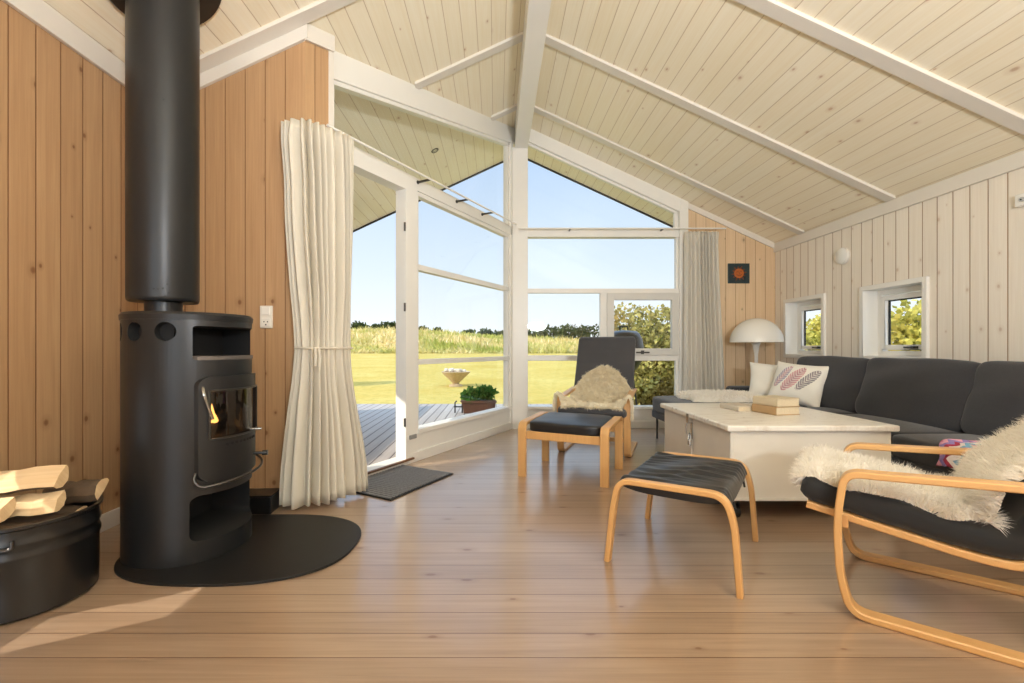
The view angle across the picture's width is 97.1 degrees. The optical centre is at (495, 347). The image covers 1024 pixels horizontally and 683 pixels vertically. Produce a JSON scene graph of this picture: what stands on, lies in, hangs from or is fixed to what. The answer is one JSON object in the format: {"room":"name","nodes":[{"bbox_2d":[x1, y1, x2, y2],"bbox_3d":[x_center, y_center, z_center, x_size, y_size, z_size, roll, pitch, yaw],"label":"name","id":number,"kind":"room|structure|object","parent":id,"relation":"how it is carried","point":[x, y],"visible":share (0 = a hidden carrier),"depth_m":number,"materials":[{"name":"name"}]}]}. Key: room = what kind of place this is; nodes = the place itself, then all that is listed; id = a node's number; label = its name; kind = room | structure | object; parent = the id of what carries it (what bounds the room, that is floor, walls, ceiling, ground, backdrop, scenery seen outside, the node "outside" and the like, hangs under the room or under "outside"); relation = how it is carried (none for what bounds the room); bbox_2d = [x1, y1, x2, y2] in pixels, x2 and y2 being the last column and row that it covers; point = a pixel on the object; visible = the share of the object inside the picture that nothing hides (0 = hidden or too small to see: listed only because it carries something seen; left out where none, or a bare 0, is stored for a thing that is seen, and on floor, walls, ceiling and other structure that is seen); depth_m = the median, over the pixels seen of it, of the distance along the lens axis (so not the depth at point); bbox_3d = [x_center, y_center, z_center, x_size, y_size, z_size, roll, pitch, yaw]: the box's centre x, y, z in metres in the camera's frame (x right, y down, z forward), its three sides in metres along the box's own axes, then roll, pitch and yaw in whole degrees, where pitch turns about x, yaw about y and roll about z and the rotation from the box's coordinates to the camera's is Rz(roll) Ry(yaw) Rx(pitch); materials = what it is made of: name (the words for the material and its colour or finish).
{"room":"living room","nodes":[
{"label":"living room","id":0,"kind":"room"},
{"bbox_2d":[0,0,143,513],"bbox_3d":[-2.150,-0.235,-0.140,0.100,2.821,6.120,0,0,0],"label":"wall","id":1,"kind":"structure","parent":0,"point":[62,117],"depth_m":2.18,"materials":[{"name":"brown wood"}]},
{"bbox_2d":[2,0,124,86],"bbox_3d":[-2.089,-1.536,-0.190,0.022,0.120,6.020,0,0,0],"label":"trim","id":2,"kind":"structure","parent":1,"relation":"attached to","point":[39,12],"depth_m":2.21,"materials":[{"name":"white paint"}]},
{"bbox_2d":[100,507,119,532],"bbox_3d":[-2.092,0.930,-0.190,0.016,0.090,6.020,0,0,0],"label":"baseboard","id":3,"kind":"structure","parent":1,"relation":"attached to","point":[110,519],"depth_m":2.44,"materials":[{"name":"white paint"}]},
{"bbox_2d":[183,42,302,487],"bbox_3d":[-1.695,-0.437,2.870,1.010,3.224,0.100,0,0,0],"label":"wall","id":4,"kind":"structure","parent":0,"point":[244,261],"depth_m":2.82,"materials":[{"name":"brown wood"}]},
{"bbox_2d":[200,23,308,89],"bbox_3d":[-1.634,-1.760,2.809,0.932,0.537,0.022,0,0,0],"label":"trim","id":5,"kind":"structure","parent":4,"relation":"attached to","point":[297,36],"depth_m":2.80,"materials":[{"name":"white paint"}]},
{"bbox_2d":[260,306,272,327],"bbox_3d":[-1.429,-0.193,2.812,0.078,0.140,0.017,0,0,0],"label":"wall socket","id":6,"kind":"object","parent":4,"relation":"attached to","point":[266,312],"visible":1,"depth_m":2.81,"materials":[{"name":"white plastic"}]},
{"bbox_2d":[262,307,269,314],"bbox_3d":[-1.429,-0.229,2.807,0.052,0.048,0.007,0,0,0],"label":"switch","id":7,"kind":"object","parent":6,"relation":"attached to","point":[265,310],"depth_m":2.80,"materials":[{"name":"white plastic"}]},
{"bbox_2d":[279,118,367,509],"bbox_3d":[-1.031,-0.212,2.808,0.554,2.336,0.264,0,0,-33],"label":"curtain","id":8,"kind":"object","parent":4,"relation":"hanging from","point":[323,460],"visible":1,"depth_m":2.76,"materials":[{"name":"white fabric"}]},
{"bbox_2d":[303,41,327,126],"bbox_3d":[-1.232,-0.451,2.937,0.192,3.253,0.262,0,0,29],"label":"wall","id":9,"kind":"structure","parent":0,"point":[315,58],"depth_m":2.89,"materials":[{"name":"brown wood"}]},
{"bbox_2d":[304,24,334,51],"bbox_3d":[-1.130,-1.990,2.903,0.022,0.155,0.222,0,0,29],"label":"trim","id":10,"kind":"structure","parent":9,"relation":"attached to","point":[318,37],"depth_m":2.90,"materials":[{"name":"white paint"}]},
{"bbox_2d":[328,51,333,126],"bbox_3d":[-1.147,-0.511,3.023,0.137,2.972,0.040,0,0,29],"label":"trim","id":11,"kind":"structure","parent":9,"relation":"attached to","point":[330,54],"depth_m":2.99,"materials":[{"name":"white paint"}]},
{"bbox_2d":[326,51,516,463],"bbox_3d":[-0.470,-0.801,4.229,0.264,3.753,2.911,0,0,29],"label":"window","id":12,"kind":"structure","parent":9,"relation":"in","point":[354,77],"depth_m":4.17,"materials":[{"name":"white paint"}]},
{"bbox_2d":[354,160,416,475],"bbox_3d":[-0.971,-0.144,3.491,0.165,2.438,0.940,0,0,29],"label":"door","id":13,"kind":"structure","parent":12,"relation":"attached to","point":[401,458],"depth_m":3.78,"materials":[{"name":"white paint"}]},
{"bbox_2d":[0,428,1023,682],"bbox_3d":[0.655,1.075,1.160,5.510,0.200,8.720,0,0,0],"label":"floor","id":14,"kind":"structure","parent":0,"point":[482,572],"depth_m":1.73,"materials":[{"name":"brown wood"}]},
{"bbox_2d":[0,494,103,624],"bbox_3d":[-1.845,0.801,1.765,0.472,0.339,0.475,0,0,0],"label":"tub","id":15,"kind":"object","parent":14,"relation":"on","point":[46,565],"visible":0.7,"depth_m":1.66,"materials":[{"name":"black metal"}]},
{"bbox_2d":[0,497,15,522],"bbox_3d":[-1.905,0.597,1.625,0.254,0.091,0.100,0,0,-6],"label":"log","id":16,"kind":"object","parent":15,"relation":"in","point":[8,504],"visible":1,"depth_m":1.65,"materials":[{"name":"brown wood"}]},
{"bbox_2d":[0,523,32,528],"bbox_3d":[-1.845,0.679,1.667,0.260,0.052,0.088,0,0,-4],"label":"log","id":17,"kind":"object","parent":15,"relation":"in","point":[2,526],"visible":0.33,"depth_m":1.67,"materials":[{"name":"brown wood"}]},
{"bbox_2d":[0,490,65,518],"bbox_3d":[-1.825,0.602,1.720,0.294,0.095,0.066,0,0,-8],"label":"log","id":18,"kind":"object","parent":17,"relation":"on","point":[30,504],"visible":0.84,"depth_m":1.72,"materials":[{"name":"brown wood"}]},
{"bbox_2d":[0,465,68,494],"bbox_3d":[-1.875,0.519,1.731,0.366,0.110,0.090,0,0,-10],"label":"log","id":19,"kind":"object","parent":18,"relation":"on","point":[51,476],"visible":1,"depth_m":1.74,"materials":[{"name":"brown wood"}]},
{"bbox_2d":[0,514,63,523],"bbox_3d":[-1.845,0.678,1.765,0.332,0.054,0.096,0,0,-3],"label":"log","id":20,"kind":"object","parent":15,"relation":"in","point":[36,518],"visible":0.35,"depth_m":1.75,"materials":[{"name":"brown wood"}]},
{"bbox_2d":[42,505,86,514],"bbox_3d":[-1.845,0.680,1.867,0.262,0.056,0.091,0,0,-1],"label":"log","id":21,"kind":"object","parent":15,"relation":"in","point":[66,509],"visible":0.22,"depth_m":1.85,"materials":[{"name":"brown wood"}]},
{"bbox_2d":[42,478,108,504],"bbox_3d":[-1.760,0.602,1.893,0.203,0.094,0.092,0,0,-8],"label":"log","id":22,"kind":"object","parent":21,"relation":"on","point":[82,490],"visible":0.71,"depth_m":1.87,"materials":[{"name":"brown wood"}]},
{"bbox_2d":[114,514,360,586],"bbox_3d":[-1.222,0.969,2.232,1.064,0.012,0.780,0,0,0],"label":"floor plate","id":23,"kind":"object","parent":14,"relation":"on","point":[280,547],"visible":0.78,"depth_m":2.09,"materials":[{"name":"metal"}]},
{"bbox_2d":[118,301,267,568],"bbox_3d":[-1.479,0.350,2.232,0.613,1.225,0.548,0,0,6],"label":"wood stove","id":24,"kind":"object","parent":23,"relation":"on","point":[185,485],"visible":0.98,"depth_m":2.01,"materials":[{"name":"black metal"}]},
{"bbox_2d":[110,0,220,304],"bbox_3d":[-1.643,-1.071,2.240,0.482,1.693,0.524,0,0,0],"label":"flue pipe","id":25,"kind":"object","parent":24,"relation":"attached to","point":[162,37],"visible":0.91,"depth_m":2.12,"materials":[{"name":"black metal"}]},
{"bbox_2d":[211,423,217,431],"bbox_3d":[-1.454,0.388,2.199,0.066,0.067,0.180,0,0,12],"label":"log","id":26,"kind":"object","parent":24,"relation":"on","point":[213,425],"visible":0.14,"depth_m":2.26,"materials":[{"name":"brown wood"}]},
{"bbox_2d":[211,404,218,422],"bbox_3d":[-1.378,0.313,2.193,0.056,0.094,0.158,0,0,-30],"label":"flame","id":27,"kind":"object","parent":24,"relation":"in","point":[215,420],"visible":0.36,"depth_m":2.16,"materials":[{"name":"yellow"}]},
{"bbox_2d":[193,355,252,359],"bbox_3d":[-1.379,0.046,2.221,0.205,0.017,0.380,0,0,6],"label":"niche shelf","id":28,"kind":"object","parent":24,"relation":"attached to","point":[195,357],"depth_m":2.17,"materials":[{"name":"black metal"}]},
{"bbox_2d":[250,488,280,514],"bbox_3d":[-1.421,0.919,2.710,0.210,0.112,0.150,0,0,-3],"label":"box","id":29,"kind":"object","parent":14,"relation":"on","point":[262,500],"visible":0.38,"depth_m":2.65,"materials":[{"name":"black metal"}]},
{"bbox_2d":[356,465,452,500],"bbox_3d":[-0.725,0.968,3.310,0.520,0.014,0.700,0,0,29],"label":"door mat","id":30,"kind":"object","parent":14,"relation":"on","point":[391,484],"visible":0.84,"depth_m":3.28,"materials":[{"name":"grey fabric"}]},
{"bbox_2d":[513,147,527,428],"bbox_3d":[0.292,-0.700,5.537,0.185,3.450,0.165,0,0,0],"label":"post","id":31,"kind":"object","parent":14,"relation":"on","point":[520,155],"visible":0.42,"depth_m":5.46,"materials":[{"name":"white paint"}]},
{"bbox_2d":[518,411,622,487],"bbox_3d":[0.596,0.755,3.544,0.686,0.439,0.558,0,0,26],"label":"footstool","id":32,"kind":"object","parent":14,"relation":"on","point":[580,428],"visible":1,"depth_m":3.40,"materials":[{"name":"brown wood"}]},
{"bbox_2d":[557,337,636,456],"bbox_3d":[1.017,0.427,4.440,0.662,1.096,1.020,0,0,22],"label":"armchair","id":33,"kind":"object","parent":14,"relation":"on","point":[593,352],"visible":0.57,"depth_m":4.70,"materials":[{"name":"brown wood"}]},
{"bbox_2d":[552,365,634,420],"bbox_3d":[0.972,0.404,4.330,0.742,0.484,0.866,0,0,22],"label":"sheepskin","id":34,"kind":"object","parent":33,"relation":"on","point":[602,387],"visible":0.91,"depth_m":4.55,"materials":[{"name":"beige fur"}]},
{"bbox_2d":[558,337,635,417],"bbox_3d":[1.016,0.280,4.437,0.600,0.802,1.014,0,0,22],"label":"cushion","id":35,"kind":"object","parent":33,"relation":"on","point":[593,352],"depth_m":4.74,"materials":[{"name":"grey fabric"}]},
{"bbox_2d":[604,451,758,598],"bbox_3d":[0.915,0.776,2.186,0.564,0.400,0.672,0,0,35],"label":"footstool","id":36,"kind":"object","parent":14,"relation":"on","point":[703,479],"visible":1,"depth_m":2.05,"materials":[{"name":"black leather"}]},
{"bbox_2d":[619,452,746,503],"bbox_3d":[0.915,0.620,2.186,0.470,0.088,0.600,0,0,35],"label":"cushion","id":37,"kind":"object","parent":36,"relation":"on","point":[723,476],"depth_m":2.10,"materials":[{"name":"leather"}]},
{"bbox_2d":[729,318,783,362],"bbox_3d":[2.975,0.318,5.170,0.544,1.315,0.544,0,0,0],"label":"floor lamp","id":38,"kind":"object","parent":14,"relation":"on","point":[756,331],"visible":0.85,"depth_m":5.00,"materials":[{"name":"white metal"}]},
{"bbox_2d":[660,403,899,516],"bbox_3d":[1.778,0.705,3.055,0.973,0.540,1.050,0,0,0],"label":"coffee table","id":39,"kind":"object","parent":14,"relation":"on","point":[767,444],"visible":0.5,"depth_m":2.56,"materials":[{"name":"wood"}]},
{"bbox_2d":[720,402,751,410],"bbox_3d":[1.713,0.416,3.200,0.145,0.036,0.200,0,0,-8],"label":"book","id":40,"kind":"object","parent":39,"relation":"on","point":[736,406],"visible":0.9,"depth_m":3.14,"materials":[{"name":"beige paper"}]},
{"bbox_2d":[752,403,799,415],"bbox_3d":[1.866,0.407,3.019,0.190,0.055,0.200,0,0,-13],"label":"book","id":41,"kind":"object","parent":39,"relation":"on","point":[772,410],"visible":0.91,"depth_m":2.94,"materials":[{"name":"beige paper"}]},
{"bbox_2d":[753,395,799,406],"bbox_3d":[1.870,0.353,3.021,0.185,0.052,0.195,0,0,-15],"label":"book","id":42,"kind":"object","parent":41,"relation":"on","point":[770,400],"visible":1,"depth_m":2.95,"materials":[{"name":"beige paper"}]},
{"bbox_2d":[652,356,1023,475],"bbox_3d":[2.525,0.523,3.030,1.690,0.905,3.860,0,0,0],"label":"sofa","id":43,"kind":"object","parent":14,"relation":"on","point":[931,400],"visible":0.51,"depth_m":3.04,"materials":[{"name":"fabric"}]},
{"bbox_2d":[675,389,761,402],"bbox_3d":[2.229,0.467,4.503,0.814,0.106,0.636,0,0,0],"label":"throw","id":44,"kind":"object","parent":43,"relation":"on","point":[719,395],"visible":0.98,"depth_m":4.31,"materials":[{"name":"white fur"}]},
{"bbox_2d":[653,396,806,414],"bbox_3d":[2.415,0.600,4.520,1.470,0.190,0.850,0,0,0],"label":"cushion","id":45,"kind":"object","parent":43,"relation":"on","point":[657,410],"depth_m":4.59,"materials":[{"name":"fabric"}]},
{"bbox_2d":[749,362,776,394],"bbox_3d":[2.820,0.340,4.620,0.436,0.385,0.216,0,0,32],"label":"pillow","id":46,"kind":"object","parent":43,"relation":"on","point":[762,375],"visible":0.41,"depth_m":4.62,"materials":[{"name":"white fabric"}]},
{"bbox_2d":[768,361,828,406],"bbox_3d":[2.833,0.340,4.249,0.226,0.421,0.522,0,0,-24],"label":"pillow","id":47,"kind":"object","parent":43,"relation":"on","point":[804,382],"visible":0.78,"depth_m":4.16,"materials":[{"name":"white fabric"}]},
{"bbox_2d":[805,407,857,413],"bbox_3d":[2.810,0.610,3.900,0.710,0.179,0.400,0,0,0],"label":"seat cushion","id":48,"kind":"object","parent":43,"relation":"on","point":[838,410],"depth_m":3.79,"materials":[{"name":"fabric"}]},
{"bbox_2d":[797,356,869,412],"bbox_3d":[3.075,0.328,4.130,0.328,0.515,0.890,0,0,0],"label":"cushion","id":49,"kind":"object","parent":43,"relation":"on","point":[844,383],"depth_m":3.87,"materials":[{"name":"fabric"}]},
{"bbox_2d":[841,414,965,453],"bbox_3d":[2.810,0.610,3.280,0.710,0.179,0.834,0,0,0],"label":"seat cushion","id":50,"kind":"object","parent":43,"relation":"on","point":[907,426],"depth_m":3.03,"materials":[{"name":"fabric"}]},
{"bbox_2d":[855,357,980,432],"bbox_3d":[3.075,0.329,3.280,0.329,0.513,0.870,0,0,0],"label":"cushion","id":51,"kind":"object","parent":43,"relation":"on","point":[936,393],"depth_m":3.16,"materials":[{"name":"fabric"}]},
{"bbox_2d":[892,434,988,472],"bbox_3d":[2.810,0.610,2.430,0.710,0.179,0.854,0,0,0],"label":"seat cushion","id":52,"kind":"object","parent":43,"relation":"on","point":[926,462],"depth_m":2.65,"materials":[{"name":"fabric"}]},
{"bbox_2d":[936,439,980,468],"bbox_3d":[2.657,0.576,2.339,0.486,0.150,0.328,0,0,0],"label":"throw","id":53,"kind":"object","parent":43,"relation":"on","point":[950,461],"visible":0.21,"depth_m":2.43,"materials":[{"name":"multicoloured fabric"}]},
{"bbox_2d":[960,361,1023,436],"bbox_3d":[3.076,0.328,2.430,0.323,0.515,0.890,0,0,0],"label":"cushion","id":54,"kind":"object","parent":43,"relation":"on","point":[991,392],"depth_m":2.70,"materials":[{"name":"fabric"}]},
{"bbox_2d":[800,442,1023,668],"bbox_3d":[1.760,0.439,1.669,1.019,1.072,0.662,0,0,39],"label":"armchair","id":55,"kind":"object","parent":14,"relation":"on","point":[991,546],"visible":0.7,"depth_m":1.58,"materials":[{"name":"black fabric"}]},
{"bbox_2d":[787,414,1023,534],"bbox_3d":[1.679,0.283,1.731,0.927,0.680,0.630,0,0,39],"label":"sheepskin","id":56,"kind":"object","parent":55,"relation":"on","point":[1001,456],"visible":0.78,"depth_m":1.64,"materials":[{"name":"white fur"}]},
{"bbox_2d":[800,476,1023,559],"bbox_3d":[1.751,0.292,1.676,0.997,0.778,0.530,0,0,39],"label":"cushion","id":57,"kind":"object","parent":55,"relation":"on","point":[883,514],"depth_m":1.56,"materials":[{"name":"black fabric"}]},
{"bbox_2d":[43,0,1023,243],"bbox_3d":[0.475,-1.948,1.510,6.950,1.854,9.620,0,0,0],"label":"ceiling","id":58,"kind":"structure","parent":0,"point":[729,58],"depth_m":3.45,"materials":[{"name":"white wood"}]},
{"bbox_2d":[353,159,672,231],"bbox_3d":[0.475,-1.943,6.332,6.950,1.884,0.025,0,0,0],"label":"trim","id":59,"kind":"structure","parent":58,"relation":"attached to","point":[501,162],"depth_m":6.32,"materials":[{"name":"white wood"}]},
{"bbox_2d":[515,0,550,147],"bbox_3d":[0.306,-2.547,1.185,0.157,0.275,8.770,0,0,0],"label":"beam","id":60,"kind":"structure","parent":58,"relation":"attached to","point":[536,15],"depth_m":3.87,"materials":[{"name":"white paint"}]},
{"bbox_2d":[200,0,1023,134],"bbox_3d":[0.655,-1.975,2.750,5.450,1.424,0.095,0,0,0],"label":"ceiling beam","id":61,"kind":"structure","parent":58,"relation":"attached to","point":[774,9],"depth_m":2.74,"materials":[{"name":"white paint"}]},
{"bbox_2d":[491,104,803,234],"bbox_3d":[1.663,-1.975,5.000,3.433,1.424,0.095,0,0,0],"label":"trim","id":62,"kind":"structure","parent":58,"relation":"attached to","point":[513,108],"depth_m":4.98,"materials":[{"name":"white paint"}]},
{"bbox_2d":[415,31,894,201],"bbox_3d":[1.345,-1.975,3.870,4.069,1.424,0.095,0,0,0],"label":"ceiling beam","id":63,"kind":"structure","parent":58,"relation":"attached to","point":[550,40],"depth_m":3.85,"materials":[{"name":"white paint"}]},
{"bbox_2d":[688,209,774,388],"bbox_3d":[2.970,-0.315,5.590,1.280,2.979,0.140,0,0,0],"label":"wall","id":64,"kind":"structure","parent":0,"point":[740,302],"depth_m":5.52,"materials":[{"name":"brown wood"}]},
{"bbox_2d":[519,129,725,427],"bbox_3d":[1.505,-0.816,5.498,2.470,3.782,0.244,0,0,0],"label":"window","id":65,"kind":"structure","parent":64,"relation":"in","point":[643,418],"depth_m":5.49,"materials":[{"name":"white paint"}]},
{"bbox_2d":[683,231,723,390],"bbox_3d":[2.484,-0.217,5.371,0.508,2.336,0.094,0,0,1],"label":"curtain","id":66,"kind":"object","parent":65,"relation":"hanging from","point":[703,362],"visible":0.81,"depth_m":5.36,"materials":[{"name":"white fabric"}]},
{"bbox_2d":[688,203,773,248],"bbox_3d":[2.859,-1.493,5.509,1.058,0.560,0.022,0,0,0],"label":"trim","id":67,"kind":"structure","parent":64,"relation":"attached to","point":[691,207],"depth_m":5.50,"materials":[{"name":"white paint"}]},
{"bbox_2d":[728,263,749,282],"bbox_3d":[2.960,-0.910,5.509,0.264,0.244,0.022,0,0,0],"label":"picture","id":68,"kind":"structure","parent":64,"relation":"attached to","point":[737,272],"depth_m":5.51},
{"bbox_2d":[775,167,1023,364],"bbox_3d":[3.510,-0.048,1.210,0.200,2.447,8.820,0,0,0],"label":"wall","id":69,"kind":"structure","parent":0,"point":[969,241],"depth_m":3.44,"materials":[{"name":"white wood"}]},
{"bbox_2d":[783,293,825,357],"bbox_3d":[3.482,-0.227,5.000,0.195,0.680,0.660,0,0,0],"label":"window","id":70,"kind":"structure","parent":69,"relation":"in","point":[794,309],"depth_m":5.19,"materials":[{"name":"white paint"}]},
{"bbox_2d":[835,247,850,264],"bbox_3d":[3.388,-0.902,4.430,0.044,0.168,0.168,0,0,0],"label":"smoke detector","id":71,"kind":"object","parent":69,"relation":"attached to","point":[842,256],"visible":1,"depth_m":4.39,"materials":[{"name":"white paint"}]},
{"bbox_2d":[859,276,929,358],"bbox_3d":[3.482,-0.227,3.885,0.195,0.680,0.660,0,0,0],"label":"window","id":72,"kind":"structure","parent":69,"relation":"in","point":[875,300],"depth_m":4.07,"materials":[{"name":"white paint"}]},
{"bbox_2d":[774,150,1023,251],"bbox_3d":[3.399,-1.219,1.160,0.022,0.105,8.720,0,0,0],"label":"trim","id":73,"kind":"structure","parent":69,"relation":"attached to","point":[1015,161],"depth_m":3.62,"materials":[{"name":"white paint"}]},
{"bbox_2d":[1015,193,1023,207],"bbox_3d":[3.392,-0.955,2.890,0.036,0.080,0.120,0,0,0],"label":"wall switch","id":74,"kind":"object","parent":69,"relation":"attached to","point":[1019,199],"visible":1,"depth_m":2.92,"materials":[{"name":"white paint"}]},
{"label":"outside","id":75,"kind":"structure","parent":0,"visible":0},
{"bbox_2d":[351,329,673,404],"bbox_3d":[0.000,-1.279,62.700,180.000,12.279,114.600,0,0,0],"label":"lawn","id":76,"kind":"structure","parent":75,"point":[373,374],"depth_m":17.50,"materials":[{"name":"green plant"}]},
{"bbox_2d":[351,320,368,328],"bbox_3d":[-27.731,-4.296,91.977,4.009,2.697,2.748,0,0,0],"label":"tree","id":77,"kind":"object","parent":76,"relation":"on","point":[355,324],"visible":0.56,"depth_m":91.41,"materials":[{"name":"green plant"}]},
{"bbox_2d":[369,323,380,328],"bbox_3d":[-25.265,-4.066,94.922,3.342,2.304,2.418,0,0,0],"label":"tree","id":78,"kind":"object","parent":76,"relation":"on","point":[373,326],"visible":0.27,"depth_m":94.54,"materials":[{"name":"green plant"}]},
{"bbox_2d":[379,321,395,328],"bbox_3d":[-22.045,-4.160,92.949,4.858,2.888,2.881,0,0,0],"label":"tree","id":79,"kind":"object","parent":76,"relation":"on","point":[387,324],"visible":0.52,"depth_m":92.46,"materials":[{"name":"green plant"}]},
{"bbox_2d":[442,368,469,386],"bbox_3d":[-1.270,0.918,14.300,0.920,0.579,0.920,0,0,0],"label":"bowl","id":80,"kind":"object","parent":76,"relation":"on","point":[455,376],"visible":1,"depth_m":14.10,"materials":[{"name":"beige stone"}]},
{"bbox_2d":[351,325,578,353],"bbox_3d":[0.527,-1.891,66.000,163.117,10.814,42.194,0,0,0],"label":"meadow grass","id":81,"kind":"structure","parent":76,"relation":"on","point":[489,344],"depth_m":56.44,"materials":[{"name":"green plant"}]},
{"bbox_2d":[463,328,475,333],"bbox_3d":[-6.012,-3.117,96.053,3.691,2.189,2.521,0,0,0],"label":"tree","id":82,"kind":"object","parent":76,"relation":"on","point":[469,330],"visible":0.37,"depth_m":95.62,"materials":[{"name":"green plant"}]},
{"bbox_2d":[477,327,493,335],"bbox_3d":[-2.269,-3.057,95.958,3.798,2.769,2.878,0,0,0],"label":"tree","id":83,"kind":"object","parent":76,"relation":"on","point":[486,331],"visible":0.49,"depth_m":95.54,"materials":[{"name":"green plant"}]},
{"bbox_2d":[493,330,502,335],"bbox_3d":[0.850,-2.661,95.964,3.548,2.582,2.419,0,0,0],"label":"tree","id":84,"kind":"object","parent":76,"relation":"on","point":[495,331],"visible":0.27,"depth_m":95.44,"materials":[{"name":"green plant"}]},
{"bbox_2d":[528,326,538,337],"bbox_3d":[7.085,-2.869,89.937,5.033,3.175,2.986,0,0,0],"label":"tree","id":85,"kind":"object","parent":76,"relation":"on","point":[530,327],"visible":0.27,"depth_m":89.49,"materials":[{"name":"green plant"}]},
{"bbox_2d":[535,324,558,337],"bbox_3d":[10.368,-2.961,87.940,5.509,3.639,3.431,0,0,0],"label":"tree","id":86,"kind":"object","parent":76,"relation":"on","point":[554,330],"visible":0.72,"depth_m":87.50,"materials":[{"name":"green plant"}]},
{"bbox_2d":[555,323,577,338],"bbox_3d":[13.941,-2.873,86.058,5.763,3.793,3.394,0,0,0],"label":"tree","id":87,"kind":"object","parent":76,"relation":"on","point":[564,329],"visible":0.76,"depth_m":85.39,"materials":[{"name":"green plant"}]},
{"bbox_2d":[574,323,598,337],"bbox_3d":[17.276,-2.809,85.042,5.629,3.702,3.729,0,0,0],"label":"tree","id":88,"kind":"object","parent":76,"relation":"on","point":[585,331],"visible":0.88,"depth_m":84.53,"materials":[{"name":"green plant"}]},
{"bbox_2d":[614,302,673,404],"bbox_3d":[3.110,0.257,8.866,2.353,2.347,1.473,0,0,0],"label":"bush","id":89,"kind":"object","parent":76,"relation":"on","point":[652,330],"visible":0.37,"depth_m":8.61,"materials":[{"name":"green plant"}]},
{"bbox_2d":[805,325,820,349],"bbox_3d":[6.331,0.449,9.192,2.140,1.857,1.785,0,0,0],"label":"bush","id":90,"kind":"object","parent":76,"relation":"on","point":[814,338],"visible":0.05,"depth_m":9.09,"materials":[{"name":"yellow plant"}]},
{"bbox_2d":[806,314,820,335],"bbox_3d":[8.802,0.139,11.797,2.425,2.407,1.760,0,0,7],"label":"bush","id":91,"kind":"object","parent":76,"relation":"on","point":[815,321],"visible":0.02,"depth_m":11.80,"materials":[{"name":"yellow plant"}]},
{"bbox_2d":[888,298,921,350],"bbox_3d":[7.126,0.227,7.514,2.391,2.252,1.778,0,0,0],"label":"bush","id":92,"kind":"object","parent":76,"relation":"on","point":[901,328],"visible":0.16,"depth_m":7.26,"materials":[{"name":"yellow plant"}]},
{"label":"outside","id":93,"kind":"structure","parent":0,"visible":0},
{"bbox_2d":[357,404,551,465],"bbox_3d":[-1.450,1.105,5.650,8.100,0.060,6.100,0,0,0],"label":"deck","id":94,"kind":"object","parent":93,"point":[377,421],"visible":0.04,"depth_m":6.61,"materials":[{"name":"grey wood"}]},
{"bbox_2d":[454,400,462,412],"bbox_3d":[-0.620,0.971,7.500,0.160,0.208,0.024,0,0,0],"label":"scraper","id":95,"kind":"object","parent":94,"relation":"on","point":[455,406],"visible":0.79,"depth_m":7.49,"materials":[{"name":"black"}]},
{"bbox_2d":[460,384,498,412],"bbox_3d":[-0.274,0.826,7.556,0.676,0.498,0.398,0,0,-6],"label":"flower box","id":96,"kind":"object","parent":94,"relation":"on","point":[480,398],"visible":1,"depth_m":7.45,"materials":[{"name":"green plant"}]},
{"bbox_2d":[614,326,643,404],"bbox_3d":[1.750,0.386,6.179,0.543,1.383,0.582,0,0,0],"label":"grill","id":97,"kind":"object","parent":94,"relation":"on","point":[621,333],"visible":0.32,"depth_m":6.02,"materials":[{"name":"black metal"}]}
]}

